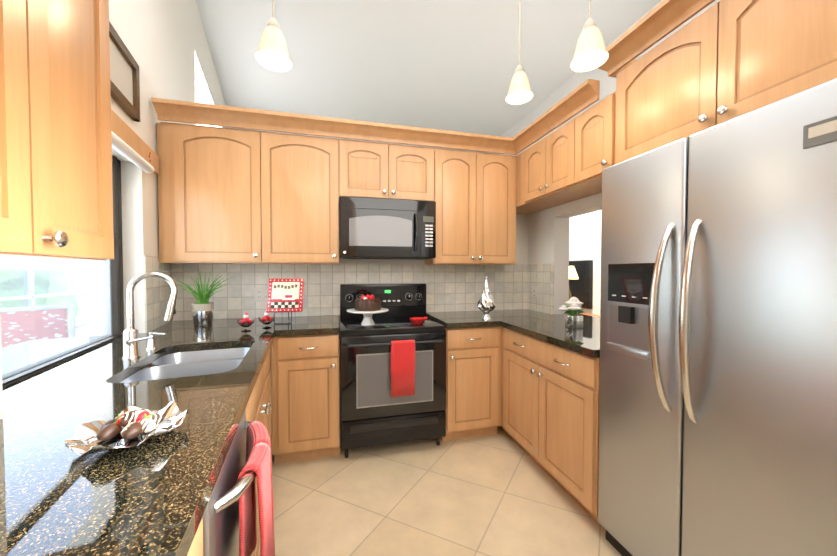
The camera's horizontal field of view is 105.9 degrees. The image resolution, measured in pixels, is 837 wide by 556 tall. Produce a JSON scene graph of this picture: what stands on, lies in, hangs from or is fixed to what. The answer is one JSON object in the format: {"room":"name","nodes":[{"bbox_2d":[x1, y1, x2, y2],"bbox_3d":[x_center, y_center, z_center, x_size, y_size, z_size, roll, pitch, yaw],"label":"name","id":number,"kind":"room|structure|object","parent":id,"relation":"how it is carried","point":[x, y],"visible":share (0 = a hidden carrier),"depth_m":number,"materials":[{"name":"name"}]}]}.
{"room":"kitchen","nodes":[
{"label":"kitchen","id":0,"kind":"room"},
{"bbox_2d":[87,0,231,336],"bbox_3d":[-1.916,-0.874,2.101,0.260,4.280,9.800,-1,1,-25],"label":"wall","id":1,"kind":"structure","parent":0,"point":[163,41],"depth_m":2.01,"materials":[{"name":"white paint"}]},
{"bbox_2d":[0,0,113,260],"bbox_3d":[-0.438,-0.661,-0.408,0.336,1.277,2.800,-1,1,-25],"label":"upper cabinet","id":2,"kind":"object","parent":1,"relation":"attached to","point":[56,193],"visible":1,"depth_m":0.69,"materials":[{"name":"brown wood"}]},
{"bbox_2d":[0,155,123,387],"bbox_3d":[-1.540,-0.166,1.304,0.095,1.040,1.290,-1,1,-25],"label":"window","id":3,"kind":"structure","parent":1,"relation":"in","point":[116,305],"depth_m":1.52,"materials":[{"name":"brown metal"}]},
{"bbox_2d":[111,131,153,173],"bbox_3d":[-1.394,-0.653,1.373,0.056,0.055,1.225,-1,1,-25],"label":"roll","id":4,"kind":"object","parent":3,"relation":"attached to","point":[123,148],"visible":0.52,"depth_m":1.65,"materials":[{"name":"white fabric"}]},
{"bbox_2d":[0,255,171,419],"bbox_3d":[-0.460,0.189,-0.642,0.681,0.410,3.121,0,1,-14],"label":"wall tiles","id":5,"kind":"structure","parent":1,"relation":"attached to","point":[157,292],"depth_m":0.43,"materials":[{"name":"beige tile"}]},
{"bbox_2d":[109,21,139,121],"bbox_3d":[-1.511,-1.062,1.562,0.028,0.320,0.590,-1,1,-25],"label":"picture frame","id":6,"kind":"object","parent":1,"relation":"attached to","point":[124,81],"visible":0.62,"depth_m":1.67,"materials":[{"name":"brown wood"}]},
{"bbox_2d":[111,109,158,173],"bbox_3d":[-1.461,-0.745,1.464,0.032,0.120,1.451,-1,1,-25],"label":"valance","id":7,"kind":"object","parent":1,"relation":"attached to","point":[126,133],"visible":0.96,"depth_m":1.74,"materials":[{"name":"brown wood"}]},
{"bbox_2d":[195,51,222,127],"bbox_3d":[-2.807,-1.812,4.357,0.002,1.160,2.320,-1,1,-25],"label":"clerestory window","id":8,"kind":"structure","parent":1,"relation":"in","point":[203,94],"depth_m":3.56,"materials":[{"name":"white glass"}]},
{"bbox_2d":[172,206,527,427],"bbox_3d":[-0.361,0.029,2.891,3.283,2.440,0.120,0,1,-14],"label":"wall","id":9,"kind":"structure","parent":0,"point":[521,238],"depth_m":3.15,"materials":[{"name":"white paint"}]},
{"bbox_2d":[157,115,270,263],"bbox_3d":[-1.471,-0.589,2.376,0.719,0.960,0.323,0,1,-14],"label":"upper cabinet","id":10,"kind":"object","parent":9,"relation":"attached to","point":[232,196],"depth_m":2.22,"materials":[{"name":"brown wood"}]},
{"bbox_2d":[271,127,342,263],"bbox_3d":[-0.944,-0.592,2.505,0.611,0.960,0.323,0,1,-14],"label":"upper cabinet","id":11,"kind":"object","parent":9,"relation":"attached to","point":[307,176],"depth_m":2.36,"materials":[{"name":"brown wood"}]},
{"bbox_2d":[171,263,553,319],"bbox_3d":[-0.362,0.100,2.620,3.113,0.449,0.410,0,1,-14],"label":"tile backsplash","id":12,"kind":"structure","parent":9,"relation":"attached to","point":[454,288],"depth_m":2.77,"materials":[{"name":"beige tile"}]},
{"bbox_2d":[254,287,263,301],"bbox_3d":[-1.304,0.136,2.586,0.072,0.116,0.008,0,1,-14],"label":"electrical outlet plate","id":13,"kind":"object","parent":12,"relation":"attached to","point":[259,294],"depth_m":2.58,"materials":[{"name":"white plastic"}]},
{"bbox_2d":[532,287,536,298],"bbox_3d":[1.121,0.146,3.051,0.007,0.116,0.072,0,1,-14],"label":"electrical outlet plate","id":14,"kind":"object","parent":12,"relation":"attached to","point":[534,289],"depth_m":3.05,"materials":[{"name":"white plastic"}]},
{"bbox_2d":[339,135,434,201],"bbox_3d":[-0.277,-0.851,2.663,0.762,0.450,0.323,0,1,-14],"label":"upper cabinet","id":15,"kind":"object","parent":9,"relation":"attached to","point":[370,169],"depth_m":2.50,"materials":[{"name":"brown wood"}]},
{"bbox_2d":[340,197,435,259],"bbox_3d":[-0.264,-0.391,2.622,0.756,0.459,0.425,0,1,-14],"label":"microwave","id":16,"kind":"object","parent":15,"relation":"attached to","point":[374,228],"visible":1,"depth_m":2.45,"materials":[{"name":"black"}]},
{"bbox_2d":[424,143,518,264],"bbox_3d":[0.464,-0.600,2.850,0.763,0.960,0.323,0,1,-14],"label":"upper cabinet","id":17,"kind":"object","parent":9,"relation":"attached to","point":[476,211],"depth_m":2.69,"materials":[{"name":"brown wood"}]},
{"bbox_2d":[232,127,482,152],"bbox_3d":[-0.609,-0.982,7.124,7.800,4.280,0.100,0,1,-14],"label":"wall","id":18,"kind":"structure","parent":0,"point":[353,139],"depth_m":6.82,"materials":[{"name":"white paint"}]},
{"bbox_2d":[196,0,660,135],"bbox_3d":[0.450,-2.968,2.758,7.800,0.080,8.800,0,1,-14],"label":"ceiling","id":19,"kind":"structure","parent":0,"point":[450,65],"depth_m":4.16,"materials":[{"name":"white paint"}]},
{"bbox_2d":[255,0,291,71],"bbox_3d":[-0.658,-1.943,1.417,0.154,1.912,0.154,0,1,-14],"label":"pendant light","id":20,"kind":"object","parent":19,"relation":"hanging from","point":[272,53],"visible":1,"depth_m":1.43,"materials":[{"name":"white glass"}]},
{"bbox_2d":[506,0,532,103],"bbox_3d":[0.596,-1.987,1.847,0.154,1.842,0.154,0,1,-14],"label":"pendant light","id":21,"kind":"object","parent":19,"relation":"hanging from","point":[520,92],"visible":1,"depth_m":1.85,"materials":[{"name":"white glass"}]},
{"bbox_2d":[570,0,608,71],"bbox_3d":[0.778,-1.943,1.418,0.154,1.912,0.154,0,1,-14],"label":"pendant light","id":22,"kind":"object","parent":19,"relation":"hanging from","point":[591,52],"visible":1,"depth_m":1.43,"materials":[{"name":"white glass"}]},
{"bbox_2d":[271,420,621,555],"bbox_3d":[0.644,1.280,2.897,7.400,0.060,8.800,0,1,-14],"label":"floor","id":23,"kind":"structure","parent":0,"point":[501,492],"depth_m":1.77,"materials":[{"name":"tile"}]},
{"bbox_2d":[187,480,259,555],"bbox_3d":[-0.547,0.860,0.364,0.628,0.888,0.381,0,1,-14],"label":"base cabinet","id":24,"kind":"object","parent":23,"relation":"on","point":[196,549],"depth_m":0.56,"materials":[{"name":"brown wood"}]},
{"bbox_2d":[202,408,255,555],"bbox_3d":[-0.684,0.801,0.737,0.600,0.782,0.445,0,1,-21],"label":"dishwasher","id":25,"kind":"object","parent":24,"relation":"in","point":[220,518],"visible":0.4,"depth_m":0.72,"materials":[{"name":"silver metal"}]},
{"bbox_2d":[237,442,273,555],"bbox_3d":[-0.402,0.601,0.788,0.063,0.328,0.118,0,1,-14],"label":"towel","id":26,"kind":"object","parent":25,"relation":"hanging from","point":[258,462],"visible":0.92,"depth_m":0.77,"materials":[{"name":"red fabric"}]},
{"bbox_2d":[246,421,274,555],"bbox_3d":[-0.452,0.614,0.904,0.063,0.358,0.156,-1,1,-34],"label":"towel","id":27,"kind":"object","parent":25,"relation":"hanging from","point":[257,432],"visible":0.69,"depth_m":0.87,"materials":[{"name":"red fabric"}]},
{"bbox_2d":[271,324,339,463],"bbox_3d":[-0.824,0.816,2.408,0.434,0.888,0.628,0,1,-14],"label":"base cabinet","id":28,"kind":"object","parent":23,"relation":"on","point":[305,369],"depth_m":2.11,"materials":[{"name":"brown wood"}]},
{"bbox_2d":[0,309,599,555],"bbox_3d":[-0.078,0.377,1.157,3.740,0.040,3.375,0,1,-14],"label":"countertop","id":29,"kind":"structure","parent":28,"relation":"on","point":[58,497],"depth_m":0.74,"materials":[{"name":"stone"}]},
{"bbox_2d":[65,401,187,453],"bbox_3d":[-0.651,0.334,0.715,0.202,0.065,0.202,0,1,-14],"label":"plate","id":30,"kind":"object","parent":29,"relation":"on","point":[129,427],"visible":1,"depth_m":0.69,"materials":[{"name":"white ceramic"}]},
{"bbox_2d":[122,272,177,358],"bbox_3d":[-1.211,0.161,1.419,0.188,0.380,0.114,0,1,-14],"label":"faucet","id":31,"kind":"object","parent":29,"relation":"on","point":[131,339],"visible":1,"depth_m":1.39,"materials":[{"name":"silver metal"}]},
{"bbox_2d":[146,332,165,349],"bbox_3d":[-1.285,0.306,1.553,0.093,0.084,0.050,0,1,-14],"label":"soap dispenser","id":32,"kind":"object","parent":29,"relation":"on","point":[151,344],"visible":0.9,"depth_m":1.54,"materials":[{"name":"silver metal"}]},
{"bbox_2d":[120,347,249,382],"bbox_3d":[-0.995,0.492,1.414,0.415,0.200,0.618,0,1,-21],"label":"sink basin","id":33,"kind":"object","parent":29,"relation":"in","point":[191,363],"visible":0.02,"depth_m":1.49,"materials":[{"name":"silver metal"}]},
{"bbox_2d":[172,269,234,325],"bbox_3d":[-1.521,0.125,2.276,0.387,0.416,0.336,0,1,-14],"label":"potted plant","id":34,"kind":"object","parent":29,"relation":"on","point":[202,310],"visible":1,"depth_m":2.21,"materials":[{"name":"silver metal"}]},
{"bbox_2d":[237,312,254,331],"bbox_3d":[-1.102,0.279,2.015,0.104,0.119,0.104,0,1,-14],"label":"bowl","id":35,"kind":"object","parent":29,"relation":"on","point":[246,321],"visible":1,"depth_m":2.00,"materials":[{"name":"clear glass"}]},
{"bbox_2d":[258,310,274,328],"bbox_3d":[-1.020,0.277,2.123,0.104,0.119,0.104,0,1,-14],"label":"bowl","id":36,"kind":"object","parent":29,"relation":"on","point":[266,319],"visible":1,"depth_m":2.10,"materials":[{"name":"clear glass"}]},
{"bbox_2d":[267,278,303,323],"bbox_3d":[-0.993,0.167,2.362,0.260,0.326,0.178,0,1,-14],"label":"decorative sign","id":37,"kind":"object","parent":29,"relation":"on","point":[285,294],"visible":1,"depth_m":2.35,"materials":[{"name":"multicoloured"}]},
{"bbox_2d":[477,276,495,318],"bbox_3d":[0.543,0.155,2.542,0.148,0.345,0.146,0,1,-14],"label":"decorative finial","id":38,"kind":"object","parent":29,"relation":"on","point":[485,304],"visible":1,"depth_m":2.51,"materials":[{"name":"silver metal"}]},
{"bbox_2d":[558,297,583,328],"bbox_3d":[1.046,0.231,2.118,0.174,0.210,0.170,0,1,-14],"label":"vase","id":39,"kind":"object","parent":29,"relation":"on","point":[573,319],"visible":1,"depth_m":2.10,"materials":[{"name":"clear glass"}]},
{"bbox_2d":[340,283,446,457],"bbox_3d":[-0.227,0.658,2.491,0.760,1.200,0.687,0,1,-14],"label":"range","id":40,"kind":"object","parent":23,"relation":"on","point":[374,412],"visible":0.94,"depth_m":2.24,"materials":[{"name":"black metal"}]},
{"bbox_2d":[347,294,388,325],"bbox_3d":[-0.378,0.233,2.361,0.310,0.231,0.310,0,1,-14],"label":"cake stand","id":41,"kind":"object","parent":40,"relation":"on","point":[368,306],"visible":1,"depth_m":2.30,"materials":[{"name":"white ceramic"}]},
{"bbox_2d":[390,340,415,396],"bbox_3d":[-0.109,0.617,2.175,0.173,0.376,0.052,0,1,-14],"label":"towel","id":42,"kind":"object","parent":40,"relation":"hanging from","point":[402,363],"visible":1,"depth_m":2.15,"materials":[{"name":"red fabric"}]},
{"bbox_2d":[410,317,427,323],"bbox_3d":[-0.004,0.319,2.408,0.138,0.056,0.131,0,1,-14],"label":"dish","id":43,"kind":"object","parent":40,"relation":"on","point":[417,320],"visible":1,"depth_m":2.38,"materials":[{"name":"red ceramic"}]},
{"bbox_2d":[440,326,498,440],"bbox_3d":[0.359,0.810,2.697,0.465,0.888,0.628,0,1,-14],"label":"base cabinet","id":44,"kind":"object","parent":23,"relation":"on","point":[472,354],"depth_m":2.39,"materials":[{"name":"brown wood"}]},
{"bbox_2d":[499,327,605,529],"bbox_3d":[1.060,0.824,2.049,0.628,0.888,0.886,0,1,-14],"label":"base cabinet","id":45,"kind":"object","parent":23,"relation":"on","point":[536,400],"depth_m":1.83,"materials":[{"name":"brown wood"}]},
{"bbox_2d":[580,313,599,316],"bbox_3d":[1.948,0.842,4.648,0.470,0.740,1.500,0,1,-14],"label":"console table","id":46,"kind":"object","parent":23,"relation":"on","point":[590,314],"depth_m":4.12,"materials":[{"name":"brown wood"}]},
{"bbox_2d":[569,266,578,298],"bbox_3d":[1.984,0.161,4.210,0.270,0.640,0.270,0,1,-14],"label":"table lamp","id":47,"kind":"object","parent":46,"relation":"on","point":[572,273],"visible":0.15,"depth_m":4.11,"materials":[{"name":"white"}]},
{"bbox_2d":[598,78,836,555],"bbox_3d":[1.237,0.381,1.151,0.701,1.812,0.906,0,1,-14],"label":"fridge","id":48,"kind":"object","parent":23,"relation":"on","point":[718,380],"visible":1,"depth_m":1.02,"materials":[{"name":"silver metal"}]},
{"bbox_2d":[528,192,601,313],"bbox_3d":[1.721,0.071,0.972,0.150,2.440,4.600,0,1,-14],"label":"wall","id":49,"kind":"structure","parent":0,"point":[548,235],"depth_m":2.81,"materials":[{"name":"white paint"}]},
{"bbox_2d":[519,123,601,206],"bbox_3d":[1.123,-0.845,2.374,0.333,0.450,0.655,0,1,-14],"label":"upper cabinet","id":50,"kind":"object","parent":49,"relation":"attached to","point":[543,161],"depth_m":2.40,"materials":[{"name":"brown wood"}]},
{"bbox_2d":[563,91,615,190],"bbox_3d":[1.216,-0.836,1.995,0.333,0.450,0.369,0,1,-14],"label":"upper cabinet","id":51,"kind":"object","parent":49,"relation":"attached to","point":[589,139],"depth_m":1.96,"materials":[{"name":"brown wood"}]},
{"bbox_2d":[598,0,836,163],"bbox_3d":[1.328,-0.905,1.365,0.413,0.685,1.100,0,1,-14],"label":"upper cabinet","id":52,"kind":"object","parent":49,"relation":"attached to","point":[720,61],"visible":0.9,"depth_m":1.31,"materials":[{"name":"brown wood"}]},
{"bbox_2d":[483,0,719,315],"bbox_3d":[2.635,-0.900,3.337,0.100,4.280,8.800,0,1,-14],"label":"wall","id":53,"kind":"structure","parent":0,"point":[584,236],"depth_m":4.38,"materials":[{"name":"white paint"}]},
{"bbox_2d":[569,260,592,308],"bbox_3d":[2.200,0.079,4.797,0.058,0.660,1.100,0,1,-14],"label":"wall-mounted tv","id":54,"kind":"object","parent":53,"relation":"attached to","point":[581,288],"visible":0.4,"depth_m":4.36,"materials":[{"name":"black"}]},
{"label":"outside","id":55,"kind":"structure","parent":0,"visible":0},
{"bbox_3d":[-9.160,1.355,1.733,13.400,0.080,26.000,0,1,-14],"label":"ground","id":56,"kind":"structure","parent":55,"visible":0},
{"bbox_2d":[0,304,75,347],"bbox_3d":[-3.325,0.757,2.638,0.677,1.077,0.594,1,2,38],"label":"chair","id":57,"kind":"object","parent":56,"relation":"on","point":[64,326],"depth_m":2.57,"materials":[{"name":"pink fabric"}]},
{"bbox_2d":[0,259,87,335],"bbox_3d":[-4.208,-0.213,3.234,3.850,2.990,12.675,0,1,-14],"label":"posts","id":58,"kind":"object","parent":56,"relation":"on","point":[36,284],"depth_m":5.71,"materials":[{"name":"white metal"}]},
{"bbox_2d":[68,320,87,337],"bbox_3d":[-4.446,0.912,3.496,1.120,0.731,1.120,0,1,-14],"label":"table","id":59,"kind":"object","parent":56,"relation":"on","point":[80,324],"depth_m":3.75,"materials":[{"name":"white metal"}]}
]}

